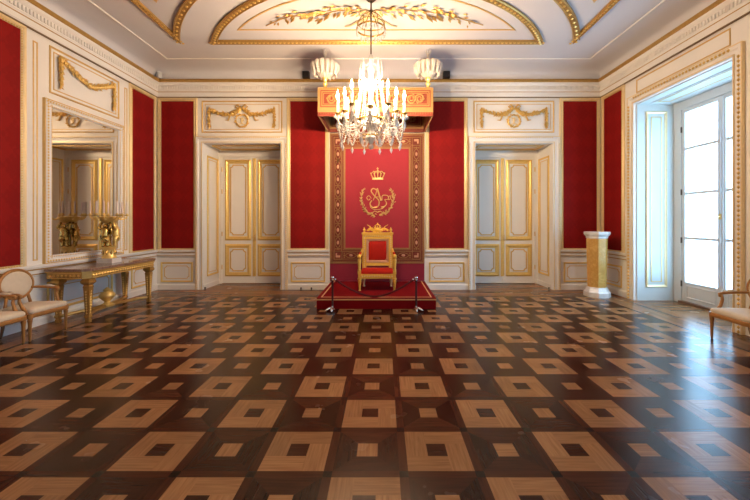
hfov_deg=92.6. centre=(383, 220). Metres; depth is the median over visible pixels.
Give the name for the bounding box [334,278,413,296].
rope
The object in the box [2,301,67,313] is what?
seat cushion
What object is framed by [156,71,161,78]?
detector
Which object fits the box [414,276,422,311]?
barrier post
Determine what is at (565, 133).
wall
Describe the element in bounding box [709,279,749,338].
armchair
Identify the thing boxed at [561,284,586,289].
baseboard
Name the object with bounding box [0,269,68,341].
armchair
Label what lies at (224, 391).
floor
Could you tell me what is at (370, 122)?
crystal chandelier
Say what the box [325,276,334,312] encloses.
barrier post
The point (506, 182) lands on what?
door
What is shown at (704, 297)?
window
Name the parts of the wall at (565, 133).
dado rail, dado panel, damask panel, panel moulding, reveal panel, architrave, overdoor panel, soffit panel, damask panel, dado rail, panel moulding, dado panel, damask panel, panel moulding, dado rail, dado panel, soffit panel, overdoor panel, architrave, reveal panel, dado rail, dado panel, damask panel, panel moulding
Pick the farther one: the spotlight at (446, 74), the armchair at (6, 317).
the spotlight at (446, 74)
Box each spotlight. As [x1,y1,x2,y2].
[302,71,309,78]
[443,71,449,78]
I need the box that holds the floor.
[0,283,749,499]
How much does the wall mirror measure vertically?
2.754 m
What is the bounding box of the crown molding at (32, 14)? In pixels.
[0,0,749,97]
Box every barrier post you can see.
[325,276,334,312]
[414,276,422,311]
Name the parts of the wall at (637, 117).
damask panel, panel moulding, dado panel, dado rail, shutter panel, window architrave, overwindow panel, soffit panel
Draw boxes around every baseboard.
[0,284,156,336]
[157,284,194,289]
[288,284,327,289]
[427,284,467,289]
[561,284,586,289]
[607,286,626,297]
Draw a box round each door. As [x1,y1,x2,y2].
[219,150,280,283]
[475,150,537,283]
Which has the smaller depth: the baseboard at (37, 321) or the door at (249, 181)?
the baseboard at (37, 321)
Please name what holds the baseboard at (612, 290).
attached to the wall at (637, 117)
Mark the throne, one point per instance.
(377, 249)
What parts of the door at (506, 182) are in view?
panel moulding, panel moulding, panel moulding, panel moulding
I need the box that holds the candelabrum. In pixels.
[87,201,128,262]
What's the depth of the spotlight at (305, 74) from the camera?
8.65 m
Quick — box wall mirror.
[42,97,123,263]
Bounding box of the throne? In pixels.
[357,223,396,290]
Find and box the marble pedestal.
[583,231,610,297]
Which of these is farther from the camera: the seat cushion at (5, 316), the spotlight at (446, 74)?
the spotlight at (446, 74)
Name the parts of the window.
kick panel, bolt rod, kick panel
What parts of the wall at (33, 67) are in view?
damask panel, panel moulding, pilaster panel, dado rail, dado panel, overdoor panel, pilaster panel, dado panel, damask panel, panel moulding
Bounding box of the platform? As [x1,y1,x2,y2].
[316,281,435,308]
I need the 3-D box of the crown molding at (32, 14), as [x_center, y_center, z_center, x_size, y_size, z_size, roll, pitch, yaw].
[-0.108,-3.259,3.143,11.054,0.427,11.485,0,0,0]
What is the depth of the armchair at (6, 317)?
4.90 m
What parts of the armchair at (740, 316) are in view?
leg, seat rail, arm, frame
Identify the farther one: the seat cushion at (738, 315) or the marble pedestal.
the marble pedestal
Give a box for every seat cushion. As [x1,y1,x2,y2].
[0,311,25,321]
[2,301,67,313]
[361,268,392,273]
[710,308,749,322]
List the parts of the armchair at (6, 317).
arm, seat rail, leg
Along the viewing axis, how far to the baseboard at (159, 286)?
8.85 m
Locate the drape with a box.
[330,263,423,280]
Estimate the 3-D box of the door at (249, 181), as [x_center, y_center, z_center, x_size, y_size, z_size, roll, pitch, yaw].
[-3.520,-0.110,9.725,1.920,3.620,0.150,0,0,0]
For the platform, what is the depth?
7.07 m
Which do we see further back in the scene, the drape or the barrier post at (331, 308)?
the drape
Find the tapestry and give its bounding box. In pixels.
[330,133,423,280]
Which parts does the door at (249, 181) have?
panel moulding, panel moulding, panel moulding, panel moulding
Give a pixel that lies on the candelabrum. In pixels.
(110, 228)
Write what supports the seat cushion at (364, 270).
on the throne
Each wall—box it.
[0,13,157,325]
[156,98,600,289]
[601,14,749,335]
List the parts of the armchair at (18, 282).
leg, arm, frame, leg, arm, seat rail, leg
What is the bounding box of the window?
[674,81,731,310]
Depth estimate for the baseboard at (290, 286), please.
8.85 m
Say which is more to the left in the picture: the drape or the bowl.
the bowl
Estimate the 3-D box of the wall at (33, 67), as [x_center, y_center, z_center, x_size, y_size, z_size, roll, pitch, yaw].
[-5.687,-1.023,3.042,0.296,5.446,11.685,0,0,0]
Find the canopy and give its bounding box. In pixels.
[310,48,442,132]
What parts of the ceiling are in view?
spandrel moulding, lunette moulding, spandrel moulding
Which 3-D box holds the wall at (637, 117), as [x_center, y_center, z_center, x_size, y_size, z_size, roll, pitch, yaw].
[5.818,-1.023,3.042,1.034,5.446,11.685,0,0,0]
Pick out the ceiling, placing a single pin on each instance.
(178, 39)
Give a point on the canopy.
(418, 100)
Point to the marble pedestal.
(596, 241)
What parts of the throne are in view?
leg, arm, seat frame, frame, arm, leg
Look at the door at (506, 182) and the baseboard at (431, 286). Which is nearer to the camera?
the baseboard at (431, 286)
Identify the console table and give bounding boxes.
[44,258,155,322]
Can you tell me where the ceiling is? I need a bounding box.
[35,0,716,78]
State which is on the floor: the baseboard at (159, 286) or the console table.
the console table
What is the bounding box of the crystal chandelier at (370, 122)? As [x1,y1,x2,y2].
[334,0,407,154]
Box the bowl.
[98,216,120,222]
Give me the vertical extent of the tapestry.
3.657 m
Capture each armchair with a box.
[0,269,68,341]
[0,292,26,343]
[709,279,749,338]

